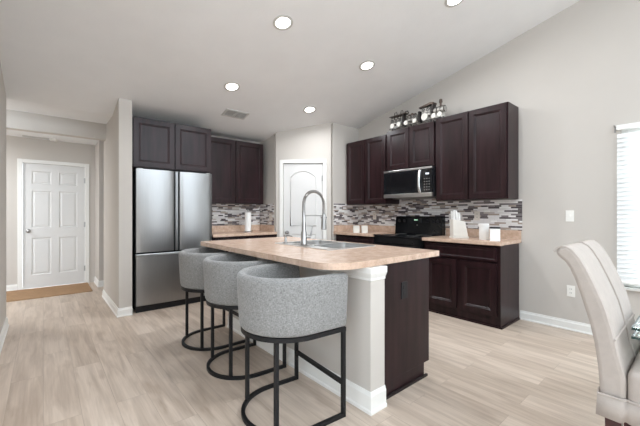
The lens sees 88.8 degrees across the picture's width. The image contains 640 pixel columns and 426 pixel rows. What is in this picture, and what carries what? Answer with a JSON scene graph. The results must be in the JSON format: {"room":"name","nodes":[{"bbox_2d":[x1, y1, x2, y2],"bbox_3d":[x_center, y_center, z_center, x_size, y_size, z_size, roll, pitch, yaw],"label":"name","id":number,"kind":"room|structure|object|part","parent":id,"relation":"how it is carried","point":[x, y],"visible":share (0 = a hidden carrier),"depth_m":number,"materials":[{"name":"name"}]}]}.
{"room":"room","nodes":[
{"label":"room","id":0,"kind":"room"},
{"bbox_2d":[0,63,5,332],"bbox_3d":[-2.334,-0.436,2.191,0.125,3.300,3.360,0,0,-40],"label":"wall","id":1,"kind":"structure","parent":0,"point":[2,87],"depth_m":3.19,"materials":[{"name":"paint"}]},
{"bbox_2d":[0,317,8,353],"bbox_3d":[-2.333,1.164,2.206,0.146,0.100,3.381,0,0,-40],"label":"baseboard","id":2,"kind":"structure","parent":1,"relation":"attached to","point":[4,330],"depth_m":3.15,"materials":[{"name":"white paint"}]},
{"bbox_2d":[6,135,94,289],"bbox_3d":[-4.896,-0.036,5.093,4.300,2.500,0.100,0,0,-40],"label":"wall","id":3,"kind":"structure","parent":0,"point":[16,147],"depth_m":5.20,"materials":[{"name":"paint"}]},
{"bbox_2d":[6,284,16,290],"bbox_3d":[-5.588,1.164,4.428,2.185,0.100,0.021,0,0,-40],"label":"baseboard","id":4,"kind":"structure","parent":3,"relation":"attached to","point":[8,287],"depth_m":5.09,"materials":[{"name":"white paint"}]},
{"bbox_2d":[17,158,88,289],"bbox_3d":[-4.401,0.175,5.437,0.926,2.078,0.108,0,0,-40],"label":"door","id":5,"kind":"structure","parent":3,"relation":"in","point":[55,197],"depth_m":5.42,"materials":[{"name":"white paint"}]},
{"bbox_2d":[6,129,98,144],"bbox_3d":[-4.457,-1.286,4.574,4.300,0.160,1.660,0,0,-40],"label":"ceiling","id":6,"kind":"structure","parent":0,"point":[16,133],"depth_m":5.20,"materials":[{"name":"paint"}]},
{"bbox_2d":[22,135,48,139],"bbox_3d":[-4.498,-1.201,5.180,0.320,0.010,0.100,0,0,-40],"label":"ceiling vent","id":7,"kind":"object","parent":6,"relation":"in","point":[22,135],"visible":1,"depth_m":5.16,"materials":[{"name":"white metal"}]},
{"bbox_2d":[6,109,105,140],"bbox_3d":[-4.274,-1.208,3.562,3.272,0.355,0.120,0,0,-40],"label":"wall header","id":8,"kind":"structure","parent":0,"point":[15,120],"depth_m":4.21,"materials":[{"name":"paint"}]},
{"bbox_2d":[95,140,103,280],"bbox_3d":[-3.436,0.004,5.921,1.000,2.420,0.520,0,0,-40],"label":"wall","id":9,"kind":"structure","parent":0,"point":[99,147],"depth_m":5.44,"materials":[{"name":"paint"}]},
{"bbox_2d":[94,276,103,286],"bbox_3d":[-3.475,1.164,5.874,0.921,0.100,0.541,0,0,-40],"label":"baseboard","id":10,"kind":"structure","parent":9,"relation":"attached to","point":[97,282],"depth_m":5.43,"materials":[{"name":"white paint"}]},
{"bbox_2d":[104,98,131,307],"bbox_3d":[-2.709,-0.116,4.353,0.140,2.660,1.254,0,0,-40],"label":"wall","id":11,"kind":"structure","parent":0,"point":[118,143],"depth_m":3.91,"materials":[{"name":"paint"}]},
{"bbox_2d":[102,289,132,317],"bbox_3d":[-2.717,1.164,4.346,0.161,0.100,1.296,0,0,-40],"label":"baseboard","id":12,"kind":"structure","parent":11,"relation":"attached to","point":[126,311],"depth_m":3.90,"materials":[{"name":"white paint"}]},
{"bbox_2d":[211,135,259,143],"bbox_3d":[-1.395,-0.086,5.526,3.375,2.600,0.100,0,0,-40],"label":"wall","id":13,"kind":"structure","parent":0,"point":[211,135],"depth_m":5.44,"materials":[{"name":"paint"}]},
{"bbox_2d":[132,116,210,173],"bbox_3d":[-2.079,-0.869,4.476,0.975,0.611,0.612,0,0,-40],"label":"upper cabinet","id":14,"kind":"object","parent":13,"relation":"attached to","point":[156,145],"visible":0.85,"depth_m":4.21,"materials":[{"name":"brown wood"}]},
{"bbox_3d":[-2.073,-0.869,4.095,0.468,0.587,0.020,0,0,-40],"label":"door","id":15,"kind":"part","parent":14,"relation":"part of","materials":[{"name":"brown wood"}]},
{"bbox_3d":[-1.704,-0.869,4.406,0.468,0.587,0.020,0,0,-40],"label":"door","id":16,"kind":"part","parent":14,"relation":"part of","materials":[{"name":"brown wood"}]},
{"bbox_2d":[212,204,259,225],"bbox_3d":[-1.476,0.020,5.386,1.102,0.356,0.008,0,0,-40],"label":"backsplash","id":17,"kind":"structure","parent":13,"relation":"attached to","point":[222,214],"depth_m":5.42,"materials":[{"name":"tile"}]},
{"bbox_2d":[209,136,262,204],"bbox_3d":[-1.417,-0.650,5.233,1.007,0.996,0.312,0,0,-40],"label":"upper cabinet","id":18,"kind":"object","parent":13,"relation":"attached to","point":[236,166],"visible":0.69,"depth_m":5.13,"materials":[{"name":"brown wood"}]},
{"bbox_3d":[-1.513,-0.650,4.960,0.484,0.972,0.020,0,0,-40],"label":"door","id":19,"kind":"part","parent":18,"relation":"part of","materials":[{"name":"brown wood"}]},
{"bbox_3d":[-1.133,-0.650,5.282,0.484,0.972,0.020,0,0,-40],"label":"door","id":20,"kind":"part","parent":18,"relation":"part of","materials":[{"name":"brown wood"}]},
{"bbox_2d":[212,225,274,231],"bbox_3d":[-1.319,0.249,5.216,1.097,0.102,0.469,0,0,-40],"label":"backsplash","id":21,"kind":"structure","parent":13,"relation":"attached to","point":[226,228],"depth_m":5.43,"materials":[{"name":"beige laminate"}]},
{"bbox_2d":[260,134,275,231],"bbox_3d":[-0.861,-0.096,5.603,0.100,2.620,0.472,0,0,-40],"label":"wall","id":22,"kind":"structure","parent":0,"point":[269,146],"depth_m":5.49,"materials":[{"name":"paint"}]},
{"bbox_2d":[260,204,273,224],"bbox_3d":[-0.907,0.020,5.573,0.008,0.356,0.442,0,0,-40],"label":"backsplash","id":23,"kind":"structure","parent":22,"relation":"attached to","point":[265,209],"depth_m":5.57,"materials":[{"name":"tile"}]},
{"bbox_2d":[0,0,579,141],"bbox_3d":[-0.817,-2.050,1.810,7.490,1.608,7.020,0,0,-40],"label":"ceiling","id":24,"kind":"structure","parent":0,"point":[174,60],"depth_m":3.44,"materials":[{"name":"paint"}]},
{"bbox_2d":[224,82,239,90],"bbox_3d":[-1.058,-1.520,3.930,0.186,0.049,0.189,0,0,45],"label":"recessed light","id":25,"kind":"object","parent":24,"relation":"in","point":[230,86],"visible":1,"depth_m":3.92,"materials":[{"name":"white"}]},
{"bbox_2d":[221,109,249,119],"bbox_3d":[-1.183,-1.387,4.582,0.340,0.051,0.186,0,0,-40],"label":"ceiling vent","id":26,"kind":"object","parent":24,"relation":"in","point":[228,112],"visible":1,"depth_m":4.58,"materials":[{"name":"white metal"}]},
{"bbox_2d":[273,15,292,30],"bbox_3d":[-0.345,-1.779,3.055,0.186,0.049,0.189,0,0,45],"label":"recessed light","id":27,"kind":"object","parent":24,"relation":"in","point":[281,22],"visible":1,"depth_m":3.05,"materials":[{"name":"white"}]},
{"bbox_2d":[303,106,315,112],"bbox_3d":[-0.150,-1.509,4.762,0.186,0.049,0.189,0,0,45],"label":"recessed light","id":28,"kind":"object","parent":24,"relation":"in","point":[309,109],"visible":1,"depth_m":4.75,"materials":[{"name":"white"}]},
{"bbox_2d":[359,60,374,70],"bbox_3d":[0.562,-1.764,3.910,0.186,0.049,0.189,0,0,45],"label":"recessed light","id":29,"kind":"object","parent":24,"relation":"in","point":[367,65],"visible":1,"depth_m":3.90,"materials":[{"name":"white"}]},
{"bbox_2d":[444,0,462,7],"bbox_3d":[1.271,-2.014,3.078,0.186,0.049,0.189,0,0,45],"label":"recessed light","id":30,"kind":"object","parent":24,"relation":"in","point":[448,3],"visible":1,"depth_m":3.12,"materials":[{"name":"white"}]},
{"bbox_2d":[276,122,330,239],"bbox_3d":[-0.268,-0.176,5.371,0.902,2.780,0.100,0,0,5],"label":"wall","id":31,"kind":"structure","parent":0,"point":[310,142],"depth_m":5.32,"materials":[{"name":"paint"}]},
{"bbox_2d":[279,159,326,239],"bbox_3d":[-0.278,0.170,5.315,0.770,2.088,0.108,0,0,5],"label":"door","id":32,"kind":"structure","parent":31,"relation":"in","point":[299,179],"depth_m":5.33,"materials":[{"name":"white paint"}]},
{"bbox_2d":[233,258,384,391],"bbox_3d":[-0.283,0.772,2.783,0.134,0.883,1.985,0,0,-40],"label":"wall","id":33,"kind":"structure","parent":0,"point":[365,321],"depth_m":2.06,"materials":[{"name":"paint"}]},
{"bbox_2d":[227,315,386,415],"bbox_3d":[-0.284,1.149,2.770,0.152,0.130,2.003,0,0,-40],"label":"baseboard","id":34,"kind":"structure","parent":33,"relation":"attached to","point":[370,403],"depth_m":2.21,"materials":[{"name":"white paint"}]},
{"bbox_2d":[228,251,386,281],"bbox_3d":[-0.284,0.372,2.769,0.154,0.083,2.005,0,0,-40],"label":"trim","id":35,"kind":"structure","parent":33,"relation":"attached to","point":[375,273],"depth_m":2.03,"materials":[{"name":"white paint"}]},
{"bbox_2d":[0,282,623,425],"bbox_3d":[-0.552,1.264,1.497,7.490,0.100,11.400,0,0,-40],"label":"floor","id":36,"kind":"structure","parent":0,"point":[66,360],"depth_m":2.46,"materials":[{"name":"brown wood"}]},
{"bbox_2d":[6,282,92,301],"bbox_3d":[-4.255,1.208,5.006,1.205,0.012,0.800,0,0,-40],"label":"door mat","id":37,"kind":"object","parent":36,"relation":"on","point":[25,294],"visible":1,"depth_m":5.03,"materials":[{"name":"brown fabric"}]},
{"bbox_2d":[132,168,211,312],"bbox_3d":[-2.052,0.330,4.479,0.944,1.768,0.610,0,0,-40],"label":"refrigerator","id":38,"kind":"object","parent":36,"relation":"on","point":[172,211],"visible":0.85,"depth_m":4.15,"materials":[{"name":"silver metal"}]},
{"bbox_3d":[-2.071,-0.033,4.109,0.437,1.023,0.070,0,0,-40],"label":"door","id":39,"kind":"part","parent":38,"relation":"part of","materials":[{"name":"metal"}]},
{"bbox_3d":[-1.881,0.512,4.277,0.944,0.020,0.058,0,0,-40],"label":"handle","id":40,"kind":"part","parent":38,"relation":"part of","materials":[{"name":"metal"}]},
{"bbox_3d":[-1.878,0.827,4.273,0.944,0.605,0.070,0,0,-40],"label":"freezer drawer","id":41,"kind":"part","parent":38,"relation":"part of","materials":[{"name":"metal"}]},
{"bbox_3d":[-1.907,-0.033,4.270,0.021,1.023,0.036,0,0,-40],"label":"handle","id":42,"kind":"part","parent":38,"relation":"part of","materials":[{"name":"black plastic"}]},
{"bbox_3d":[-1.888,-0.033,4.273,0.012,1.023,0.056,0,0,-40],"label":"edge trim","id":43,"kind":"part","parent":38,"relation":"part of","materials":[{"name":"metal"}]},
{"bbox_3d":[-1.877,-0.033,4.283,0.012,1.023,0.056,0,0,-40],"label":"edge trim","id":44,"kind":"part","parent":38,"relation":"part of","materials":[{"name":"metal"}]},
{"bbox_3d":[-1.870,-0.033,4.301,0.021,1.023,0.036,0,0,-40],"label":"handle","id":45,"kind":"part","parent":38,"relation":"part of","materials":[{"name":"black plastic"}]},
{"bbox_3d":[-1.684,-0.033,4.436,0.437,1.023,0.070,0,0,-40],"label":"door","id":46,"kind":"part","parent":38,"relation":"part of","materials":[{"name":"metal"}]},
{"bbox_2d":[178,247,244,350],"bbox_3d":[-1.056,0.783,3.141,0.556,0.862,0.616,0,0,-40],"label":"bar stool","id":47,"kind":"object","parent":36,"relation":"on","point":[190,260],"visible":0.58,"depth_m":2.90,"materials":[{"name":"grey fabric"}]},
{"bbox_3d":[-1.300,0.947,3.195,0.022,0.490,0.022,0,0,-40],"label":"leg","id":48,"kind":"part","parent":47,"relation":"part of","materials":[{"name":"black metal"}]},
{"bbox_3d":[-1.043,0.947,2.890,0.022,0.490,0.022,0,0,-40],"label":"leg","id":49,"kind":"part","parent":47,"relation":"part of","materials":[{"name":"black metal"}]},
{"bbox_3d":[-1.032,0.947,3.514,0.022,0.490,0.022,0,0,-40],"label":"leg","id":50,"kind":"part","parent":47,"relation":"part of","materials":[{"name":"black metal"}]},
{"bbox_2d":[203,253,285,379],"bbox_3d":[-0.649,0.783,2.639,0.556,0.862,0.616,0,0,-37],"label":"bar stool","id":51,"kind":"object","parent":36,"relation":"on","point":[220,271],"visible":0.65,"depth_m":2.40,"materials":[{"name":"grey fabric"}]},
{"bbox_3d":[-0.890,0.947,2.708,0.022,0.490,0.022,0,0,-37],"label":"leg","id":52,"kind":"part","parent":51,"relation":"part of","materials":[{"name":"black metal"}]},
{"bbox_3d":[-0.652,0.947,2.388,0.022,0.490,0.022,0,0,-37],"label":"leg","id":53,"kind":"part","parent":51,"relation":"part of","materials":[{"name":"black metal"}]},
{"bbox_3d":[-0.280,0.947,2.577,0.022,0.490,0.022,0,0,-37],"label":"leg","id":54,"kind":"part","parent":51,"relation":"part of","materials":[{"name":"black metal"}]},
{"bbox_2d":[212,234,276,251],"bbox_3d":[-1.275,0.777,5.169,1.068,0.874,0.560,0,0,-40],"label":"base cabinet","id":55,"kind":"object","parent":36,"relation":"on","point":[274,235],"visible":0.1,"depth_m":4.91,"materials":[{"name":"brown wood"}]},
{"bbox_3d":[-1.300,0.440,4.793,0.484,0.144,0.020,0,0,-40],"label":"drawer","id":56,"kind":"part","parent":55,"relation":"part of","materials":[{"name":"brown wood"}]},
{"bbox_2d":[212,225,276,236],"bbox_3d":[-1.272,0.268,5.160,1.097,0.140,0.614,0,0,-40],"label":"countertop","id":57,"kind":"structure","parent":55,"relation":"on","point":[226,230],"depth_m":5.28,"materials":[{"name":"beige laminate"}]},
{"bbox_3d":[-1.167,0.115,5.299,0.140,0.370,0.140,0,0,-40],"label":"paper towel holder","id":58,"kind":"object","parent":57,"relation":"on","visible":0},
{"bbox_2d":[245,212,250,230],"bbox_3d":[-1.167,0.136,5.299,0.100,0.300,0.100,0,0,-40],"label":"paper towel roll","id":59,"kind":"object","parent":58,"relation":"on","point":[247,214],"visible":1,"depth_m":5.26,"materials":[{"name":"white paper"}]},
{"bbox_3d":[-0.900,0.440,5.132,0.484,0.144,0.020,0,0,-40],"label":"drawer","id":60,"kind":"part","parent":55,"relation":"part of","materials":[{"name":"brown wood"}]},
{"bbox_2d":[237,263,347,425],"bbox_3d":[-0.228,0.783,2.026,0.556,0.862,0.616,0,0,-35],"label":"bar stool","id":61,"kind":"object","parent":36,"relation":"on","point":[277,306],"visible":0.98,"depth_m":1.82,"materials":[{"name":"grey fabric"}]},
{"bbox_3d":[-0.467,0.947,2.102,0.022,0.490,0.022,0,0,-35],"label":"leg","id":62,"kind":"part","parent":61,"relation":"part of","materials":[{"name":"black metal"}]},
{"bbox_3d":[-0.237,0.947,1.776,0.022,0.490,0.022,0,0,-35],"label":"leg","id":63,"kind":"part","parent":61,"relation":"part of","materials":[{"name":"black metal"}]},
{"bbox_3d":[-0.172,0.947,2.396,0.022,0.490,0.022,0,0,-35],"label":"leg","id":64,"kind":"part","parent":61,"relation":"part of","materials":[{"name":"black metal"}]},
{"bbox_3d":[0.139,0.947,1.955,0.022,0.490,0.022,0,0,-35],"label":"leg","id":65,"kind":"part","parent":61,"relation":"part of","materials":[{"name":"black metal"}]},
{"bbox_2d":[336,234,373,243],"bbox_3d":[0.730,0.777,5.183,0.552,0.874,0.848,0,0,-40],"label":"base cabinet","id":66,"kind":"object","parent":36,"relation":"on","point":[345,238],"visible":0.1,"depth_m":4.99,"materials":[{"name":"brown wood"}]},
{"bbox_2d":[333,225,394,236],"bbox_3d":[0.719,0.268,5.178,0.594,0.140,0.859,0,0,-40],"label":"countertop","id":67,"kind":"structure","parent":66,"relation":"on","point":[338,229],"depth_m":5.30,"materials":[{"name":"beige laminate"}]},
{"bbox_2d":[353,226,359,232],"bbox_3d":[0.559,0.245,5.038,0.094,0.110,0.082,0,0,0],"label":"jar","id":68,"kind":"object","parent":67,"relation":"on","point":[356,229],"visible":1,"depth_m":5.00,"materials":[{"name":"beige ceramic"}]},
{"bbox_2d":[361,226,367,232],"bbox_3d":[0.682,0.245,5.024,0.094,0.110,0.082,0,0,0],"label":"jar","id":69,"kind":"object","parent":67,"relation":"on","point":[364,229],"visible":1,"depth_m":4.98,"materials":[{"name":"beige ceramic"}]},
{"bbox_2d":[383,258,428,399],"bbox_3d":[-0.013,0.772,3.025,0.582,0.883,1.944,0,0,-40],"label":"base cabinet","id":70,"kind":"object","parent":36,"relation":"on","point":[406,319],"visible":0.16,"depth_m":2.29,"materials":[{"name":"brown wood"}]},
{"bbox_2d":[201,236,438,269],"bbox_3d":[-0.158,0.309,2.949,1.123,0.040,2.037,0,0,-40],"label":"countertop","id":71,"kind":"structure","parent":70,"relation":"on","point":[265,248],"depth_m":2.41,"materials":[{"name":"beige laminate"}]},
{"bbox_2d":[294,190,326,245],"bbox_3d":[-0.055,0.034,2.985,0.298,0.498,0.260,0,0,-40],"label":"kitchen faucet","id":72,"kind":"object","parent":71,"relation":"on","point":[304,236],"visible":1,"depth_m":2.91,"materials":[{"name":"silver metal"}]},
{"bbox_2d":[275,240,375,249],"bbox_3d":[0.029,0.373,3.020,0.565,0.181,0.805,0,0,-40],"label":"sink","id":73,"kind":"object","parent":71,"relation":"in","point":[320,244],"visible":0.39,"depth_m":3.06,"materials":[{"name":"metal"}]},
{"bbox_2d":[283,235,291,242],"bbox_3d":[-0.305,0.242,3.114,0.100,0.081,0.048,0,0,-40],"label":"soap dispenser","id":74,"kind":"object","parent":73,"relation":"on","point":[285,236],"visible":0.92,"depth_m":3.09,"materials":[{"name":"silver metal"}]},
{"bbox_3d":[-0.065,0.374,3.194,0.415,0.179,0.348,0,0,-40],"label":"bowl","id":75,"kind":"part","parent":73,"relation":"part of","materials":[{"name":"metal"}]},
{"bbox_3d":[0.185,0.374,2.898,0.415,0.179,0.348,0,0,-40],"label":"bowl","id":76,"kind":"part","parent":73,"relation":"part of","materials":[{"name":"metal"}]},
{"bbox_2d":[401,281,407,298],"bbox_3d":[0.588,0.534,2.275,0.070,0.116,0.008,0,0,-40],"label":"wall outlet","id":77,"kind":"object","parent":70,"relation":"attached to","point":[404,285],"visible":1,"depth_m":2.27,"materials":[{"name":"black plastic"}]},
{"bbox_3d":[0.594,1.206,2.275,0.540,0.016,0.016,0,0,-40],"label":"shoe moulding","id":78,"kind":"part","parent":70,"relation":"part of","materials":[{"name":"brown wood"}]},
{"bbox_2d":[373,216,444,248],"bbox_3d":[1.216,0.628,4.531,0.648,1.172,0.764,0,0,-40],"label":"range","id":79,"kind":"object","parent":36,"relation":"on","point":[409,230],"visible":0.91,"depth_m":4.52,"materials":[{"name":"black metal"}]},
{"bbox_3d":[1.016,0.679,4.362,0.026,0.530,0.752,0,0,-40],"label":"oven door","id":80,"kind":"part","parent":79,"relation":"part of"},
{"bbox_3d":[1.016,0.364,4.362,0.026,0.080,0.756,0,0,-40],"label":"panel","id":81,"kind":"part","parent":79,"relation":"part of","materials":[{"name":"black metal"}]},
{"bbox_2d":[373,233,441,238],"bbox_3d":[1.199,0.307,4.517,0.515,0.024,0.764,0,0,-40],"label":"cooktop","id":82,"kind":"object","parent":79,"relation":"in","point":[386,235],"depth_m":4.43,"materials":[{"name":"black glass"}]},
{"bbox_2d":[424,241,519,329],"bbox_3d":[1.798,0.777,3.920,0.552,0.874,0.910,0,0,-40],"label":"base cabinet","id":83,"kind":"object","parent":36,"relation":"on","point":[476,283],"visible":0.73,"depth_m":3.65,"materials":[{"name":"brown wood"}]},
{"bbox_3d":[1.448,0.811,3.922,0.020,0.555,0.396,0,0,-40],"label":"door","id":84,"kind":"part","parent":83,"relation":"part of","materials":[{"name":"brown wood"}]},
{"bbox_3d":[1.589,0.440,3.755,0.020,0.144,0.833,0,0,-40],"label":"drawer","id":85,"kind":"part","parent":83,"relation":"part of","materials":[{"name":"brown wood"}]},
{"bbox_2d":[422,228,520,245],"bbox_3d":[1.790,0.268,3.911,0.594,0.140,0.918,0,0,-40],"label":"countertop","id":86,"kind":"structure","parent":83,"relation":"on","point":[507,237],"depth_m":3.81,"materials":[{"name":"beige laminate"}]},
{"bbox_2d":[449,219,468,237],"bbox_3d":[1.693,0.186,3.985,0.191,0.227,0.120,0,0,0],"label":"knife block","id":87,"kind":"object","parent":86,"relation":"on","point":[458,229],"visible":1,"depth_m":3.93,"materials":[{"name":"beige ceramic"}]},
{"bbox_2d":[479,223,488,239],"bbox_3d":[1.859,0.208,3.709,0.110,0.183,0.110,0,0,0],"label":"canister","id":88,"kind":"object","parent":86,"relation":"on","point":[483,228],"visible":0.97,"depth_m":3.67,"materials":[{"name":"white ceramic"}]},
{"bbox_2d":[490,227,499,240],"bbox_3d":[1.903,0.224,3.557,0.102,0.152,0.092,0,0,29],"label":"canister","id":89,"kind":"object","parent":86,"relation":"on","point":[494,231],"visible":0.99,"depth_m":3.52,"materials":[{"name":"white ceramic"}]},
{"bbox_3d":[1.730,0.811,3.588,0.020,0.555,0.396,0,0,-40],"label":"door","id":90,"kind":"part","parent":83,"relation":"part of","materials":[{"name":"brown wood"}]},
{"bbox_2d":[553,240,639,425],"bbox_3d":[1.481,0.677,1.361,0.563,1.075,0.727,0,0,-40],"label":"dining chair","id":91,"kind":"object","parent":36,"relation":"on","point":[603,293],"visible":0.98,"depth_m":1.36,"materials":[{"name":"beige leather"}]},
{"bbox_3d":[1.208,0.999,1.344,0.052,0.430,0.052,0,0,-40],"label":"leg","id":92,"kind":"part","parent":91,"relation":"part of","materials":[{"name":"brown wood"}]},
{"bbox_3d":[1.556,0.702,1.272,0.530,0.165,0.473,0,0,-40],"label":"seat","id":93,"kind":"part","parent":91,"relation":"part of","materials":[{"name":"beige fabric"}]},
{"bbox_2d":[631,315,639,339],"bbox_3d":[2.342,0.839,1.161,1.424,0.750,1.648,0,0,-40],"label":"glass table","id":94,"kind":"object","parent":36,"relation":"on","point":[636,326],"visible":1,"depth_m":1.34,"materials":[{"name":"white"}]},
{"bbox_3d":[2.342,0.505,1.161,1.416,0.010,1.640,0,0,-40],"label":"pane","id":95,"kind":"part","parent":94,"relation":"part of","materials":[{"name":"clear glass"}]},
{"bbox_3d":[2.342,0.469,1.161,1.416,0.010,1.640,0,0,-40],"label":"glass","id":96,"kind":"part","parent":94,"relation":"part of","materials":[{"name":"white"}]},
{"bbox_2d":[331,123,357,240],"bbox_3d":[0.406,-0.156,5.542,0.603,2.740,0.100,0,0,-40],"label":"wall","id":97,"kind":"structure","parent":0,"point":[341,135],"depth_m":5.41,"materials":[{"name":"paint"}]},
{"bbox_2d":[334,204,357,224],"bbox_3d":[0.445,0.020,5.505,0.575,0.356,0.008,0,0,-40],"label":"backsplash","id":98,"kind":"structure","parent":97,"relation":"attached to","point":[344,214],"depth_m":5.48,"materials":[{"name":"tile"}]},
{"bbox_2d":[358,0,639,323],"bbox_3d":[2.085,-0.836,4.101,0.100,4.100,6.770,0,0,-40],"label":"wall","id":99,"kind":"structure","parent":0,"point":[572,77],"depth_m":3.46,"materials":[{"name":"paint"}]},
{"bbox_2d":[334,225,394,232],"bbox_3d":[0.723,0.249,5.181,0.582,0.102,0.859,0,0,-40],"label":"backsplash","id":100,"kind":"structure","parent":99,"relation":"attached to","point":[337,228],"depth_m":5.36,"materials":[{"name":"beige laminate"}]},
{"bbox_2d":[347,134,398,204],"bbox_3d":[0.829,-0.656,5.253,0.325,1.028,0.835,0,0,-40],"label":"upper cabinet","id":101,"kind":"object","parent":99,"relation":"attached to","point":[366,158],"visible":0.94,"depth_m":5.10,"materials":[{"name":"brown wood"}]},
{"bbox_3d":[0.579,-0.656,5.311,0.020,1.004,0.398,0,0,-40],"label":"door","id":102,"kind":"part","parent":101,"relation":"part of","materials":[{"name":"brown wood"}]},
{"bbox_3d":[0.846,-0.656,4.997,0.020,1.004,0.398,0,0,-40],"label":"door","id":103,"kind":"part","parent":101,"relation":"part of","materials":[{"name":"brown wood"}]},
{"bbox_2d":[387,121,435,170],"bbox_3d":[1.355,-0.912,4.630,0.325,0.583,0.782,0,0,-40],"label":"upper cabinet","id":104,"kind":"object","parent":99,"relation":"attached to","point":[412,146],"visible":0.74,"depth_m":4.48,"materials":[{"name":"brown wood"}]},
{"bbox_3d":[1.114,-0.912,4.679,0.020,0.559,0.372,0,0,-40],"label":"door","id":105,"kind":"part","parent":104,"relation":"part of","materials":[{"name":"brown wood"}]},
{"bbox_2d":[384,166,435,199],"bbox_3d":[1.311,-0.407,4.594,0.425,0.402,0.778,0,0,-40],"label":"microwave","id":106,"kind":"object","parent":104,"relation":"attached to","point":[420,182],"visible":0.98,"depth_m":4.43,"materials":[{"name":"black metal"}]},
{"bbox_3d":[1.150,-0.426,4.549,0.030,0.307,0.638,0,0,-40],"label":"door","id":107,"kind":"part","parent":106,"relation":"part of","materials":[{"name":"black glass"}]},
{"bbox_3d":[1.194,-0.595,4.495,0.032,0.026,0.778,0,0,-40],"label":"trim","id":108,"kind":"part","parent":106,"relation":"part of","materials":[{"name":"metal"}]},
{"bbox_3d":[1.194,-0.244,4.495,0.032,0.053,0.778,0,0,-40],"label":"trim","id":109,"kind":"part","parent":106,"relation":"part of","materials":[{"name":"metal"}]},
{"bbox_3d":[1.310,-0.425,4.313,0.060,0.305,0.032,0,0,-40],"label":"handle","id":110,"kind":"part","parent":106,"relation":"part of","materials":[{"name":"metal"}]},
{"bbox_3d":[1.402,-0.426,4.251,0.030,0.307,0.138,0,0,-40],"label":"control panel","id":111,"kind":"part","parent":106,"relation":"part of","materials":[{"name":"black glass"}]},
{"bbox_2d":[389,99,446,130],"bbox_3d":[1.320,-1.339,4.498,0.096,0.268,0.865,0,0,-40],"label":"ornament","id":112,"kind":"object","parent":104,"relation":"on","point":[429,110],"visible":0.98,"depth_m":4.42,"materials":[{"name":"metal"}]},
{"bbox_3d":[1.318,-1.232,4.500,0.065,0.010,0.860,0,0,-40],"label":"rail","id":113,"kind":"part","parent":112,"relation":"part of","materials":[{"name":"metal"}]},
{"bbox_3d":[1.363,-0.912,4.385,0.020,0.559,0.372,0,0,-40],"label":"door","id":114,"kind":"part","parent":104,"relation":"part of","materials":[{"name":"brown wood"}]},
{"bbox_2d":[358,198,521,234],"bbox_3d":[1.493,0.049,4.718,0.008,0.530,2.547,0,0,-40],"label":"backsplash","id":115,"kind":"structure","parent":99,"relation":"attached to","point":[504,214],"depth_m":4.40,"materials":[{"name":"tile"}]},
{"bbox_2d":[474,211,479,219],"bbox_3d":[1.981,0.032,4.127,0.008,0.116,0.070,0,0,-40],"label":"wall outlet","id":116,"kind":"object","parent":99,"relation":"attached to","point":[476,213],"visible":1,"depth_m":4.12,"materials":[{"name":"beige plastic"}]},
{"bbox_2d":[436,102,518,200],"bbox_3d":[1.889,-0.693,3.999,0.325,1.063,0.863,0,0,-40],"label":"upper cabinet","id":117,"kind":"object","parent":99,"relation":"attached to","point":[477,150],"visible":1,"depth_m":3.81,"materials":[{"name":"brown wood"}]},
{"bbox_3d":[1.635,-0.693,4.063,0.020,1.039,0.412,0,0,-40],"label":"door","id":118,"kind":"part","parent":117,"relation":"part of","materials":[{"name":"brown wood"}]},
{"bbox_3d":[1.911,-0.693,3.737,0.020,1.039,0.412,0,0,-40],"label":"door","id":119,"kind":"part","parent":117,"relation":"part of","materials":[{"name":"brown wood"}]},
{"bbox_2d":[446,228,520,238],"bbox_3d":[2.009,0.249,4.096,0.020,0.102,0.918,0,0,-40],"label":"backsplash","id":120,"kind":"structure","parent":99,"relation":"attached to","point":[504,234],"depth_m":3.88,"materials":[{"name":"beige laminate"}]},
{"bbox_2d":[520,310,592,334],"bbox_3d":[3.261,1.164,2.616,0.021,0.100,2.985,0,0,-40],"label":"baseboard","id":121,"kind":"structure","parent":99,"relation":"attached to","point":[566,324],"depth_m":3.48,"materials":[{"name":"white paint"}]},
{"bbox_2d":[566,210,573,221],"bbox_3d":[2.599,0.028,3.404,0.016,0.116,0.070,0,0,-40],"label":"light switch","id":122,"kind":"object","parent":99,"relation":"attached to","point":[569,213],"visible":1,"depth_m":3.40,"materials":[{"name":"white plastic"}]},
{"bbox_2d":[567,285,574,296],"bbox_3d":[2.607,0.809,3.399,0.008,0.116,0.070,0,0,-40],"label":"wall outlet","id":123,"kind":"object","parent":99,"relation":"attached to","point":[570,289],"visible":1,"depth_m":3.40,"materials":[{"name":"white plastic"}]},
{"bbox_2d":[622,128,639,291],"bbox_3d":[3.392,-0.043,2.524,0.120,1.525,1.635,0,0,-40],"label":"window","id":124,"kind":"structure","parent":99,"relation":"in","point":[633,129],"depth_m":3.06,"materials":[{"name":"white paint"}]},
{"bbox_2d":[616,122,639,285],"bbox_3d":[3.341,-0.086,2.481,0.053,1.490,1.631,0,0,-40],"label":"window blind","id":125,"kind":"object","parent":124,"relation":"attached to","point":[628,162],"visible":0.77,"depth_m":3.04,"materials":[{"name":"white paint"}]},
{"bbox_3d":[3.342,0.649,2.482,0.050,0.020,1.631,0,0,-40],"label":"rail","id":126,"kind":"part","parent":125,"relation":"part of","materials":[{"name":"white paint"}]},
{"bbox_3d":[3.369,0.707,2.505,0.060,0.025,1.635,0,0,-40],"label":"sill","id":127,"kind":"part","parent":124,"relation":"part of","materials":[{"name":"white paint"}]}
]}

